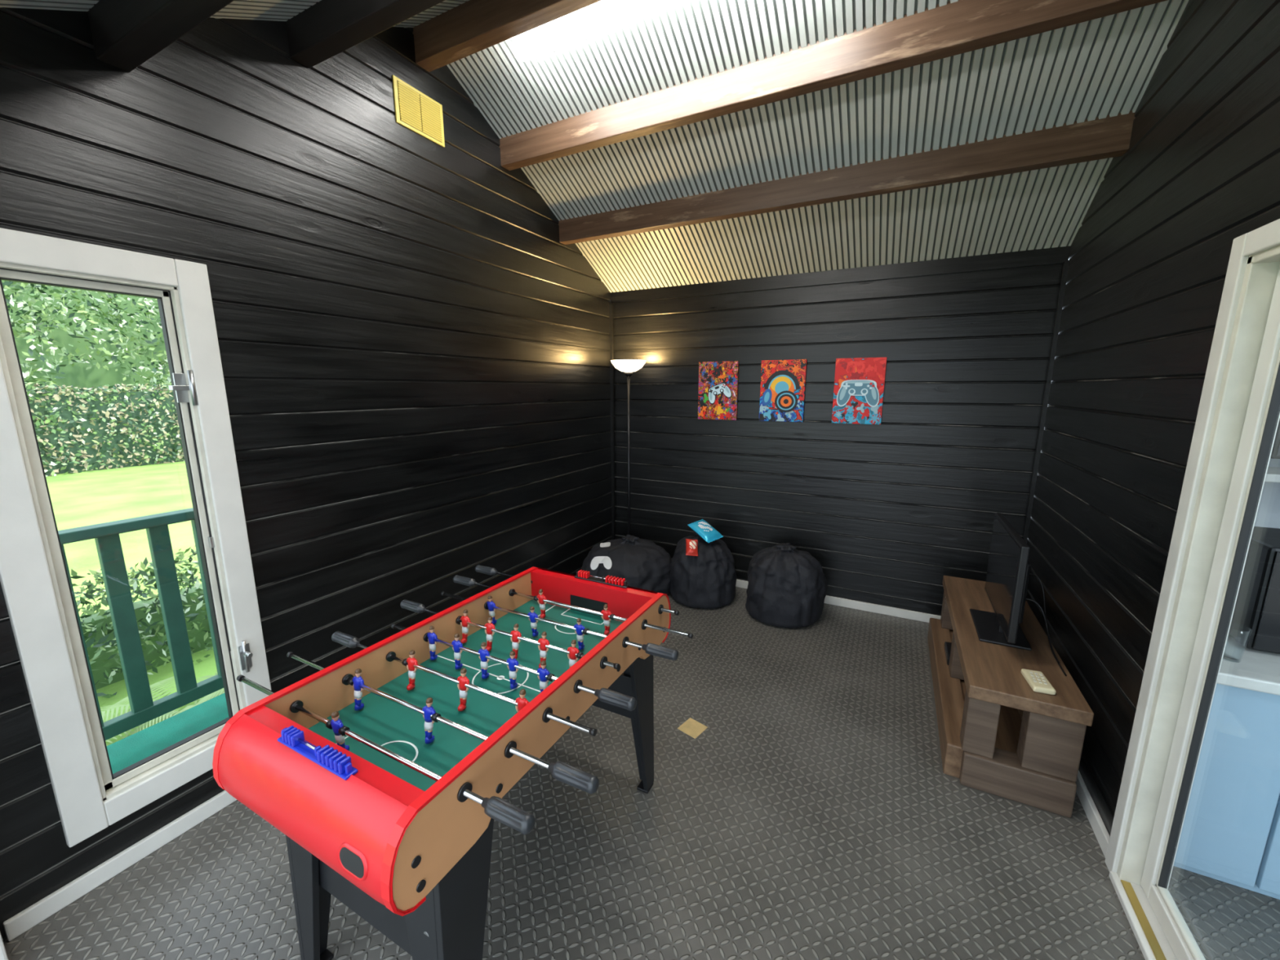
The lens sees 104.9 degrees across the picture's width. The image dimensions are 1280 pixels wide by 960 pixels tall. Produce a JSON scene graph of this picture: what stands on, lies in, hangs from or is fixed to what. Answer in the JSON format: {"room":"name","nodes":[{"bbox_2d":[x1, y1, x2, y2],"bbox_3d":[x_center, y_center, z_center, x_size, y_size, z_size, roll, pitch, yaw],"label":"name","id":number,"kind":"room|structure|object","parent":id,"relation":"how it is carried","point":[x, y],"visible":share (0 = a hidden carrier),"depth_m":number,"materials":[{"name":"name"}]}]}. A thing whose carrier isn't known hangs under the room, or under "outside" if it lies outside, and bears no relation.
{"room":"game room","nodes":[
{"label":"game room","id":0,"kind":"room"},
{"bbox_2d":[172,373,189,402],"bbox_3d":[-1.591,-0.319,1.705,0.006,0.100,0.032,5,12,27],"label":"hinge plate","id":1,"kind":"object","parent":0,"point":[182,396],"depth_m":1.70,"materials":[{"name":"silver metal"}]},
{"bbox_2d":[208,536,214,547],"bbox_3d":[-1.582,0.229,1.818,0.016,0.040,0.014,5,12,27],"label":"stay catch","id":2,"kind":"object","parent":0,"point":[211,540],"depth_m":1.81,"materials":[{"name":"silver metal"}]},
{"bbox_2d":[241,640,249,672],"bbox_3d":[-1.532,0.685,1.911,0.012,0.130,0.012,5,12,27],"label":"bolt","id":3,"kind":"object","parent":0,"point":[243,643],"depth_m":1.91,"materials":[{"name":"silver metal"}]},
{"bbox_2d":[0,7,612,940],"bbox_3d":[-1.066,-0.557,2.682,0.007,3.308,3.610,5,12,27],"label":"wall","id":4,"kind":"structure","parent":0,"point":[415,357],"depth_m":2.13,"materials":[{"name":"black wood"}]},
{"bbox_2d":[0,335,106,799],"bbox_3d":[-1.793,0.228,1.475,0.102,1.660,0.016,5,12,27],"label":"reveal","id":5,"kind":"object","parent":4,"relation":"attached to","point":[3,362],"visible":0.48,"depth_m":1.46,"materials":[{"name":"white paint"}]},
{"bbox_2d":[3,790,236,941],"bbox_3d":[-1.043,1.035,2.997,0.018,0.062,3.560,5,12,27],"label":"baseboard","id":6,"kind":"structure","parent":4,"relation":"attached to","point":[15,926],"depth_m":1.63,"materials":[{"name":"white paint"}]},
{"bbox_2d":[0,227,253,791],"bbox_3d":[-1.666,0.145,1.639,0.165,1.734,0.438,5,12,27],"label":"window","id":7,"kind":"structure","parent":4,"relation":"in","point":[24,257],"depth_m":1.51,"materials":[{"name":"white paint"}]},
{"bbox_2d":[0,277,113,778],"bbox_3d":[-1.771,0.220,1.504,0.026,1.584,0.004,5,12,27],"label":"gasket","id":8,"kind":"object","parent":7,"relation":"attached to","point":[1,283],"visible":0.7,"depth_m":1.48,"materials":[{"name":"black rubber"}]},
{"bbox_2d":[112,716,230,779],"bbox_3d":[-1.693,0.969,1.797,0.026,0.004,0.343,5,12,27],"label":"bottom gasket","id":9,"kind":"object","parent":7,"relation":"on","point":[152,757],"visible":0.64,"depth_m":1.78,"materials":[{"name":"black"}]},
{"bbox_2d":[186,369,198,405],"bbox_3d":[-1.556,-0.320,1.712,0.016,0.120,0.016,5,12,27],"label":"hinge pin","id":10,"kind":"object","parent":7,"relation":"attached to","point":[190,374],"visible":1,"depth_m":1.71,"materials":[{"name":"silver metal"}]},
{"bbox_2d":[156,297,232,718],"bbox_3d":[-1.615,0.165,1.800,0.026,1.584,0.004,5,12,27],"label":"gasket","id":11,"kind":"object","parent":7,"relation":"attached to","point":[160,303],"visible":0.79,"depth_m":1.78,"materials":[{"name":"black rubber"}]},
{"bbox_2d":[168,291,239,710],"bbox_3d":[-1.603,0.163,1.820,0.038,1.632,0.003,5,12,27],"label":"seal","id":12,"kind":"object","parent":7,"relation":"attached to","point":[169,291],"visible":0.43,"depth_m":1.78,"materials":[{"name":"black rubber"}]},
{"bbox_2d":[187,402,231,651],"bbox_3d":[-1.584,0.194,1.816,0.006,0.950,0.006,5,12,27],"label":"stay bar","id":13,"kind":"object","parent":7,"relation":"attached to","point":[188,402],"visible":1,"depth_m":1.80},
{"bbox_2d":[237,643,252,670],"bbox_3d":[-1.540,0.689,1.919,0.006,0.100,0.035,5,12,27],"label":"catch plate","id":14,"kind":"object","parent":7,"relation":"attached to","point":[240,648],"visible":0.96,"depth_m":1.91,"materials":[{"name":"silver metal"}]},
{"bbox_2d":[0,258,271,847],"bbox_3d":[-1.655,0.199,1.630,0.026,1.836,0.591,5,12,27],"label":"window frame","id":15,"kind":"structure","parent":4,"relation":"attached to","point":[25,580],"depth_m":1.55,"materials":[{"name":"white paint"}]},
{"bbox_2d":[102,733,219,801],"bbox_3d":[-1.700,1.006,1.805,0.102,0.016,0.415,5,12,27],"label":"window sill","id":16,"kind":"object","parent":4,"relation":"attached to","point":[123,786],"visible":0.26,"depth_m":1.73,"materials":[{"name":"white paint"}]},
{"bbox_2d":[169,287,246,709],"bbox_3d":[-1.606,0.161,1.831,0.102,1.660,0.016,5,12,27],"label":"reveal","id":17,"kind":"object","parent":4,"relation":"attached to","point":[174,293],"visible":0.26,"depth_m":1.79,"materials":[{"name":"white paint"}]},
{"bbox_2d":[391,75,444,146],"bbox_3d":[-1.075,-1.796,2.409,0.014,0.195,0.280,5,12,27],"label":"air vent","id":18,"kind":"object","parent":4,"relation":"in","point":[415,111],"visible":1,"depth_m":2.39,"materials":[{"name":"yellow plastic"}]},
{"bbox_2d":[608,302,615,539],"bbox_3d":[-0.241,-0.380,4.310,0.022,2.238,0.023,5,12,27],"label":"trim","id":19,"kind":"structure","parent":4,"relation":"attached to","point":[611,304],"depth_m":4.28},
{"bbox_2d":[0,0,1188,292],"bbox_3d":[0.266,-1.610,1.786,3.190,0.969,3.610,5,12,27],"label":"ceiling","id":20,"kind":"structure","parent":0,"point":[1102,67],"depth_m":2.47,"materials":[{"name":"grey metal"}]},
{"bbox_2d":[87,0,234,71],"bbox_3d":[-0.270,-1.220,0.804,3.010,0.180,0.075,5,12,27],"label":"ceiling beam","id":21,"kind":"structure","parent":20,"relation":"attached to","point":[126,34],"depth_m":1.36,"materials":[{"name":"brown wood"}]},
{"bbox_2d":[285,0,444,68],"bbox_3d":[-0.008,-1.604,1.247,3.010,0.180,0.075,5,12,27],"label":"ceiling beam","id":22,"kind":"structure","parent":20,"relation":"attached to","point":[325,29],"depth_m":1.78,"materials":[{"name":"brown wood"}]},
{"bbox_2d":[412,0,601,71],"bbox_3d":[0.266,-1.978,1.717,3.010,0.180,0.080,5,12,27],"label":"ridge beam","id":23,"kind":"structure","parent":20,"relation":"attached to","point":[471,27],"depth_m":2.19,"materials":[{"name":"brown wood"}]},
{"bbox_2d":[512,0,684,61],"bbox_3d":[0.057,-1.980,2.004,1.440,0.105,0.099,5,12,27],"label":"fluorescent ceiling light","id":24,"kind":"object","parent":20,"relation":"attached to","point":[602,15],"visible":0.93,"depth_m":2.13,"materials":[{"name":"white plastic"}]},
{"bbox_2d":[499,0,1167,170],"bbox_3d":[0.524,-1.819,2.255,3.010,0.165,0.075,5,12,27],"label":"ceiling beam","id":25,"kind":"structure","parent":20,"relation":"attached to","point":[961,26],"depth_m":2.11,"materials":[{"name":"brown wood"}]},
{"bbox_2d":[558,110,1135,244],"bbox_3d":[0.780,-1.627,2.798,3.010,0.160,0.075,5,12,27],"label":"ceiling beam","id":26,"kind":"structure","parent":20,"relation":"attached to","point":[1108,137],"depth_m":2.53,"materials":[{"name":"brown wood"}]},
{"bbox_2d":[2,586,1279,959],"bbox_3d":[1.214,1.349,1.647,5.500,0.063,4.150,5,12,27],"label":"floor","id":27,"kind":"structure","parent":0,"point":[815,814],"depth_m":1.70,"materials":[{"name":"rubber"}]},
{"bbox_2d":[212,564,693,959],"bbox_3d":[-0.479,0.890,1.635,1.185,0.847,1.252,5,12,27],"label":"foosball table","id":28,"kind":"object","parent":27,"relation":"on","point":[385,771],"visible":1,"depth_m":1.27,"materials":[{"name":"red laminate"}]},
{"bbox_2d":[280,725,293,741],"bbox_3d":[-0.791,0.569,1.106,0.009,0.026,0.026,5,12,27],"label":"bead","id":29,"kind":"object","parent":28,"relation":"on","point":[286,731],"depth_m":1.10,"materials":[{"name":"blue plastic"}]},
{"bbox_2d":[284,727,297,742],"bbox_3d":[-0.780,0.570,1.100,0.009,0.026,0.026,5,12,27],"label":"bead","id":30,"kind":"object","parent":28,"relation":"on","point":[289,731],"depth_m":1.09,"materials":[{"name":"blue plastic"}]},
{"bbox_2d":[287,728,300,745],"bbox_3d":[-0.768,0.571,1.094,0.009,0.026,0.026,5,12,27],"label":"bead","id":31,"kind":"object","parent":28,"relation":"on","point":[293,735],"depth_m":1.08,"materials":[{"name":"blue plastic"}]},
{"bbox_2d":[290,730,304,746],"bbox_3d":[-0.757,0.573,1.089,0.009,0.026,0.026,5,12,27],"label":"bead","id":32,"kind":"object","parent":28,"relation":"on","point":[296,736],"depth_m":1.08,"materials":[{"name":"blue plastic"}]},
{"bbox_2d":[297,738,315,750],"bbox_3d":[-0.699,0.579,1.059,0.230,0.006,0.006,5,12,27],"label":"rod","id":33,"kind":"object","parent":28,"relation":"on","point":[303,744],"depth_m":1.08,"materials":[{"name":"silver metal"}]},
{"bbox_2d":[277,736,358,780],"bbox_3d":[-0.699,0.593,1.062,0.250,0.007,0.028,5,12,27],"label":"counter","id":34,"kind":"object","parent":28,"relation":"on","point":[300,751],"depth_m":1.05,"materials":[{"name":"blue plastic"}]},
{"bbox_2d":[314,745,321,756],"bbox_3d":[-0.690,0.584,1.056,0.008,0.024,0.012,5,12,27],"label":"post","id":35,"kind":"object","parent":28,"relation":"on","point":[316,748],"depth_m":1.05,"materials":[{"name":"blue plastic"}]},
{"bbox_2d":[217,713,426,913],"bbox_3d":[-0.715,0.697,1.051,0.638,0.205,0.071,5,12,27],"label":"hood","id":36,"kind":"object","parent":28,"relation":"attached to","point":[370,833],"depth_m":0.98,"materials":[{"name":"red plastic"}]},
{"bbox_2d":[316,744,329,761],"bbox_3d":[-0.672,0.581,1.045,0.009,0.026,0.026,5,12,27],"label":"bead","id":37,"kind":"object","parent":28,"relation":"on","point":[321,751],"depth_m":1.04,"materials":[{"name":"blue plastic"}]},
{"bbox_2d":[320,746,333,764],"bbox_3d":[-0.659,0.582,1.039,0.009,0.026,0.026,5,12,27],"label":"bead","id":38,"kind":"object","parent":28,"relation":"on","point":[326,752],"depth_m":1.03,"materials":[{"name":"blue plastic"}]},
{"bbox_2d":[324,749,337,766],"bbox_3d":[-0.646,0.583,1.032,0.009,0.026,0.026,5,12,27],"label":"bead","id":39,"kind":"object","parent":28,"relation":"on","point":[330,754],"depth_m":1.02,"materials":[{"name":"blue plastic"}]},
{"bbox_2d":[328,751,342,768],"bbox_3d":[-0.633,0.584,1.026,0.009,0.026,0.026,5,12,27],"label":"bead","id":40,"kind":"object","parent":28,"relation":"on","point":[334,757],"depth_m":1.02,"materials":[{"name":"blue plastic"}]},
{"bbox_2d":[333,753,346,771],"bbox_3d":[-0.621,0.586,1.019,0.009,0.026,0.026,5,12,27],"label":"bead","id":41,"kind":"object","parent":28,"relation":"on","point":[338,758],"depth_m":1.01,"materials":[{"name":"blue plastic"}]},
{"bbox_2d":[337,755,351,773],"bbox_3d":[-0.608,0.587,1.013,0.009,0.026,0.026,5,12,27],"label":"bead","id":42,"kind":"object","parent":28,"relation":"on","point":[344,764],"depth_m":1.01,"materials":[{"name":"blue plastic"}]},
{"bbox_2d":[344,762,352,774],"bbox_3d":[-0.597,0.593,1.008,0.008,0.024,0.012,5,12,27],"label":"post","id":43,"kind":"object","parent":28,"relation":"on","point":[348,766],"depth_m":1.01,"materials":[{"name":"blue plastic"}]},
{"bbox_2d":[497,675,504,679],"bbox_3d":[-0.445,0.631,1.571,0.024,0.001,0.024,5,12,27],"label":"light","id":44,"kind":"object","parent":28,"relation":"on","point":[503,677],"depth_m":1.57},
{"bbox_2d":[574,575,629,588],"bbox_3d":[-0.159,0.414,2.016,0.250,0.007,0.028,5,12,27],"label":"counter","id":45,"kind":"object","parent":28,"relation":"on","point":[602,581],"depth_m":2.00,"materials":[{"name":"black plastic"}]},
{"bbox_2d":[541,568,671,641],"bbox_3d":[-0.174,0.504,2.079,0.638,0.205,0.071,5,12,27],"label":"hood","id":46,"kind":"object","parent":28,"relation":"attached to","point":[665,616],"depth_m":1.97,"materials":[{"name":"red plastic"}]},
{"bbox_2d":[580,534,671,595],"bbox_3d":[-0.095,0.670,3.930,0.755,0.437,0.762,5,12,27],"label":"bean bag","id":47,"kind":"object","parent":27,"relation":"on","point":[644,564],"visible":0.8,"depth_m":3.70,"materials":[{"name":"black fabric"}]},
{"bbox_2d":[590,555,612,569],"bbox_3d":[-0.281,0.626,3.686,0.196,0.092,0.098,5,12,27],"label":"print","id":48,"kind":"object","parent":47,"relation":"attached to","point":[597,562],"depth_m":3.69,"materials":[{"name":"white"}]},
{"bbox_2d":[600,542,610,546],"bbox_3d":[-0.278,0.520,3.942,0.084,0.040,0.202,0,11,-2],"label":"print","id":49,"kind":"object","parent":47,"relation":"attached to","point":[606,544],"depth_m":3.91,"materials":[{"name":"white"}]},
{"bbox_2d":[610,359,646,534],"bbox_3d":[-0.092,-0.058,4.079,0.284,1.814,0.284,5,12,27],"label":"floor lamp","id":50,"kind":"object","parent":27,"relation":"on","point":[628,366],"visible":0.64,"depth_m":3.94,"materials":[{"name":"black plastic"}]},
{"bbox_2d":[669,533,737,608],"bbox_3d":[0.481,0.656,3.785,0.518,0.517,0.533,5,12,27],"label":"bean bag","id":51,"kind":"object","parent":27,"relation":"on","point":[707,580],"visible":0.8,"depth_m":3.60,"materials":[{"name":"black fabric"}]},
{"bbox_2d":[685,538,697,555],"bbox_3d":[0.375,0.486,3.547,0.088,0.105,0.104,1,11,4],"label":"packet","id":52,"kind":"object","parent":51,"relation":"on","point":[691,549],"visible":1,"depth_m":3.52,"materials":[{"name":"red plastic"}]},
{"bbox_2d":[688,519,724,542],"bbox_3d":[0.491,0.380,3.689,0.169,0.117,0.218,-9,14,-40],"label":"packet","id":53,"kind":"object","parent":51,"relation":"on","point":[705,531],"visible":1,"depth_m":3.65,"materials":[{"name":"blue plastic"}]},
{"bbox_2d":[745,542,826,627],"bbox_3d":[1.042,0.708,3.508,0.548,0.517,0.576,5,12,27],"label":"bean bag","id":54,"kind":"object","parent":27,"relation":"on","point":[787,586],"visible":1,"depth_m":3.31,"materials":[{"name":"black fabric"}]},
{"bbox_2d":[927,575,1093,817],"bbox_3d":[1.752,0.934,2.486,0.420,0.450,1.335,5,12,27],"label":"tv stand","id":55,"kind":"object","parent":27,"relation":"on","point":[1000,736],"visible":0.8,"depth_m":1.98,"materials":[{"name":"brown wood"}]},
{"bbox_2d":[944,641,951,665],"bbox_3d":[1.742,0.956,2.676,0.136,0.044,0.200,5,12,27],"label":"game console","id":56,"kind":"object","parent":55,"relation":"on","point":[947,645],"visible":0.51,"depth_m":2.70,"materials":[{"name":"black plastic"}]},
{"bbox_2d":[949,629,1022,753],"bbox_3d":[1.768,1.040,2.544,0.215,0.040,1.194,5,12,27],"label":"shelf","id":57,"kind":"object","parent":55,"relation":"attached to","point":[1010,719],"depth_m":2.18,"materials":[{"name":"brown wood"}]},
{"bbox_2d":[969,512,1066,675],"bbox_3d":[1.760,0.479,2.302,0.274,0.509,0.680,5,12,27],"label":"television","id":58,"kind":"object","parent":55,"relation":"on","point":[1008,571],"visible":1,"depth_m":2.25,"materials":[{"name":"black plastic"}]},
{"bbox_2d":[1021,668,1055,694],"bbox_3d":[1.569,0.793,1.941,0.073,0.026,0.140,4,11,20],"label":"remote control","id":59,"kind":"object","parent":55,"relation":"on","point":[1037,682],"visible":1,"depth_m":1.92,"materials":[{"name":"beige plastic"}]},
{"bbox_2d":[1173,635,1279,899],"bbox_3d":[2.371,0.948,1.623,1.050,0.740,0.620,5,12,27],"label":"cabinet","id":60,"kind":"object","parent":27,"relation":"on","point":[1230,833],"depth_m":1.55,"materials":[{"name":"light blue gloss paint"},{"name":"white laminate worktop"}]},
{"bbox_2d":[1217,635,1279,695],"bbox_3d":[2.371,0.603,1.558,1.050,0.039,0.620,5,12,27],"label":"countertop","id":61,"kind":"structure","parent":60,"relation":"on","point":[1256,670],"depth_m":1.53,"materials":[{"name":"white paint"}]},
{"bbox_2d":[1228,526,1279,653],"bbox_3d":[2.316,0.386,1.620,0.520,0.355,0.373,5,12,27],"label":"microwave oven","id":62,"kind":"object","parent":60,"relation":"on","point":[1257,606],"visible":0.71,"depth_m":1.61,"materials":[{"name":"black plastic"}]},
{"bbox_2d":[613,263,1063,615],"bbox_3d":[1.095,-0.265,3.673,2.990,2.370,0.007,5,12,27],"label":"wall","id":63,"kind":"structure","parent":0,"point":[887,510],"depth_m":3.47,"materials":[{"name":"black wood"}]},
{"bbox_2d":[697,360,738,420],"bbox_3d":[0.603,-0.693,3.825,0.315,0.445,0.038,5,12,27],"label":"canvas art","id":64,"kind":"object","parent":63,"relation":"attached to","point":[717,393],"visible":1,"depth_m":3.81,"materials":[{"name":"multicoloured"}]},
{"bbox_2d":[759,359,807,422],"bbox_3d":[1.041,-0.652,3.606,0.320,0.445,0.033,5,12,27],"label":"canvas art","id":65,"kind":"object","parent":63,"relation":"attached to","point":[783,382],"visible":1,"depth_m":3.59,"materials":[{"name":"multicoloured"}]},
{"bbox_2d":[764,391,769,402],"bbox_3d":[0.941,-0.614,3.647,0.038,0.078,0.001,5,12,27],"label":"cup","id":66,"kind":"object","parent":65,"relation":"on","point":[766,397],"depth_m":3.65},
{"bbox_2d":[762,388,772,405],"bbox_3d":[0.941,-0.614,3.648,0.071,0.121,0.001,5,12,27],"label":"cup","id":67,"kind":"object","parent":65,"relation":"on","point":[767,390],"depth_m":3.65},
{"bbox_2d":[777,392,795,410],"bbox_3d":[1.065,-0.573,3.590,0.132,0.126,0.001,5,12,27],"label":"cup","id":68,"kind":"object","parent":65,"relation":"on","point":[784,393],"depth_m":3.59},
{"bbox_2d":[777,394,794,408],"bbox_3d":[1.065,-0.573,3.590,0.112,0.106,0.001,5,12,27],"label":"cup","id":69,"kind":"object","parent":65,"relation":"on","point":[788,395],"depth_m":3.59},
{"bbox_2d":[735,579,941,622],"bbox_3d":[1.089,0.871,3.874,2.954,0.062,0.018,5,12,27],"label":"baseboard","id":70,"kind":"structure","parent":63,"relation":"attached to","point":[894,611],"depth_m":3.56,"materials":[{"name":"white paint"}]},
{"bbox_2d":[610,245,1070,303],"bbox_3d":[1.088,-1.397,3.447,2.990,0.087,0.021,5,12,27],"label":"trim","id":71,"kind":"structure","parent":63,"relation":"attached to","point":[1055,255],"depth_m":3.25,"materials":[{"name":"black wood"}]},
{"bbox_2d":[831,357,886,424],"bbox_3d":[1.497,-0.609,3.374,0.315,0.445,0.034,5,12,27],"label":"canvas art","id":72,"kind":"object","parent":63,"relation":"attached to","point":[859,382],"visible":1,"depth_m":3.36,"materials":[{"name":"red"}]},
{"bbox_2d":[1026,0,1279,835],"bbox_3d":[1.597,-0.304,1.331,0.007,3.308,3.610,5,12,27],"label":"wall","id":73,"kind":"structure","parent":0,"point":[1149,254],"depth_m":1.78,"materials":[{"name":"black wood"}]},
{"bbox_2d":[1022,260,1069,543],"bbox_3d":[2.398,-0.130,2.972,0.020,2.238,0.023,5,12,27],"label":"trim","id":74,"kind":"structure","parent":73,"relation":"attached to","point":[1065,267],"depth_m":2.90,"materials":[{"name":"black wood"}]},
{"bbox_2d":[1075,769,1110,857],"bbox_3d":[2.014,1.138,2.450,0.018,0.062,1.745,5,12,27],"label":"baseboard","id":75,"kind":"structure","parent":73,"relation":"attached to","point":[1097,824],"depth_m":1.83,"materials":[{"name":"white paint"}]},
{"bbox_2d":[1108,871,1177,959],"bbox_3d":[1.429,1.383,1.246,0.130,0.022,0.835,5,12,27],"label":"sill","id":76,"kind":"structure","parent":73,"relation":"attached to","point":[1140,937],"depth_m":1.49,"materials":[{"name":"white paint"}]},
{"bbox_2d":[1120,880,1166,959],"bbox_3d":[1.391,1.370,1.246,0.024,0.005,0.805,5,12,27],"label":"threshold strip","id":77,"kind":"object","parent":76,"relation":"on","point":[1151,938],"visible":1,"depth_m":1.47,"materials":[{"name":"gold metal"}]},
{"bbox_2d":[1147,884,1205,959],"bbox_3d":[1.447,1.337,1.228,0.040,0.060,0.673,5,12,27],"label":"rail","id":78,"kind":"object","parent":76,"relation":"on","point":[1168,926],"visible":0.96,"depth_m":1.42,"materials":[{"name":"white paint"}]},
{"bbox_2d":[1155,884,1204,959],"bbox_3d":[1.447,1.302,1.221,0.022,0.012,0.673,5,12,27],"label":"bead","id":79,"kind":"object","parent":78,"relation":"on","point":[1195,952],"visible":1,"depth_m":1.40,"materials":[{"name":"white paint"}]},
{"bbox_2d":[1105,232,1279,885],"bbox_3d":[1.446,0.409,1.089,0.124,1.995,0.895,5,12,27],"label":"door frame","id":80,"kind":"structure","parent":73,"relation":"attached to","point":[1259,282],"depth_m":1.41,"materials":[{"name":"white paint"}]},
{"bbox_2d":[1140,218,1279,898],"bbox_3d":[1.421,0.398,1.066,0.098,1.965,0.835,5,12,27],"label":"door","id":81,"kind":"structure","parent":73,"relation":"in","point":[1266,237],"depth_m":1.35,"materials":[{"name":"white paint"}]},
{"bbox_2d":[1155,348,1279,884],"bbox_3d":[1.599,0.391,1.349,0.022,1.755,0.012,5,12,27],"label":"bead","id":82,"kind":"object","parent":81,"relation":"attached to","point":[1278,356],"visible":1,"depth_m":1.34,"materials":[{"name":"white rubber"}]},
{"bbox_2d":[1157,362,1279,888],"bbox_3d":[1.595,0.392,1.343,0.019,1.731,0.003,5,12,27],"label":"seal","id":83,"kind":"object","parent":81,"relation":"attached to","point":[1273,415],"visible":1,"depth_m":1.34,"materials":[{"name":"black"}]},
{"bbox_2d":[1213,192,1279,528],"bbox_3d":[3.393,-0.092,2.123,2.300,2.600,0.050,5,12,27],"label":"wall","id":84,"kind":"structure","parent":0,"point":[1268,515],"depth_m":2.34,"materials":[{"name":"white paint"}]},
{"bbox_2d":[1264,466,1279,482],"bbox_3d":[3.157,0.072,2.077,1.850,0.175,0.300,5,12,27],"label":"wall shelf","id":85,"kind":"object","parent":84,"relation":"attached to","point":[1273,475],"visible":0.02,"depth_m":2.13,"materials":[{"name":"white paint"}]},
{"bbox_2d":[1270,418,1279,458],"bbox_3d":[3.219,-0.245,1.973,0.900,0.484,0.180,5,12,27],"label":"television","id":86,"kind":"object","parent":85,"relation":"on","point":[1275,454],"visible":0.37,"depth_m":2.18,"materials":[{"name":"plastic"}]},
{"label":"outside","id":87,"kind":"structure","parent":0,"visible":0},
{"bbox_2d":[45,461,222,746],"bbox_3d":[-19.060,-0.918,15.561,41.940,0.120,60.000,5,12,27],"label":"ground","id":88,"kind":"structure","parent":87,"point":[85,498],"depth_m":7.60,"materials":[{"name":"green plant"}]},
{"bbox_2d":[1,280,171,392],"bbox_3d":[-15.861,-5.328,16.491,8.044,8.298,28.000,5,12,27],"label":"trees","id":89,"kind":"object","parent":88,"relation":"on","point":[66,336],"visible":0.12,"depth_m":16.12,"materials":[{"name":"green plant"}]},
{"bbox_2d":[24,382,184,476],"bbox_3d":[-11.837,-1.689,13.924,1.436,2.113,18.121,5,12,27],"label":"hedge","id":90,"kind":"object","parent":88,"relation":"on","point":[88,429],"visible":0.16,"depth_m":11.61,"materials":[{"name":"green plant"}]},
{"bbox_2d":[70,546,213,697],"bbox_3d":[-3.249,0.859,3.409,0.573,0.903,3.769,5,12,27],"label":"shrub","id":91,"kind":"object","parent":88,"relation":"on","point":[97,627],"visible":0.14,"depth_m":3.26,"materials":[{"name":"green plant"}]},
{"bbox_2d":[102,707,183,745],"bbox_3d":[-2.697,1.382,2.481,0.707,0.270,0.631,-4,11,-22],"label":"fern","id":92,"kind":"object","parent":88,"relation":"on","point":[173,712],"visible":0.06,"depth_m":2.57,"materials":[{"name":"green plant"}]},
{"bbox_2d":[100,671,224,746],"bbox_3d":[-2.632,1.316,2.828,0.865,0.330,0.865,5,12,27],"label":"fern","id":93,"kind":"object","parent":88,"relation":"on","point":[117,705],"visible":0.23,"depth_m":2.79,"materials":[{"name":"green plant"}]},
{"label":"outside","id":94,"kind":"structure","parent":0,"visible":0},
{"bbox_2d":[106,693,228,784],"bbox_3d":[-1.605,1.132,3.058,0.820,0.090,8.500,5,12,27],"label":"floor","id":95,"kind":"structure","parent":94,"point":[124,753],"depth_m":2.37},
{"bbox_2d":[57,507,223,740],"bbox_3d":[-1.868,0.527,3.083,0.090,1.090,6.590,5,12,27],"label":"deck railing","id":96,"kind":"object","parent":95,"relation":"on","point":[106,536],"visible":0.12,"depth_m":2.26,"materials":[{"name":"green paint"}]},
{"bbox_3d":[-0.564,0.326,0.513,2.990,2.370,0.007,5,12,27],"label":"wall","id":97,"kind":"structure","parent":0,"visible":0},
{"bbox_2d":[0,932,8,959],"bbox_3d":[-1.834,0.305,1.089,0.110,2.200,0.220,5,12,27],"label":"door frame","id":98,"kind":"structure","parent":97,"relation":"attached to","point":[3,956],"depth_m":1.34,"materials":[{"name":"white paint"}]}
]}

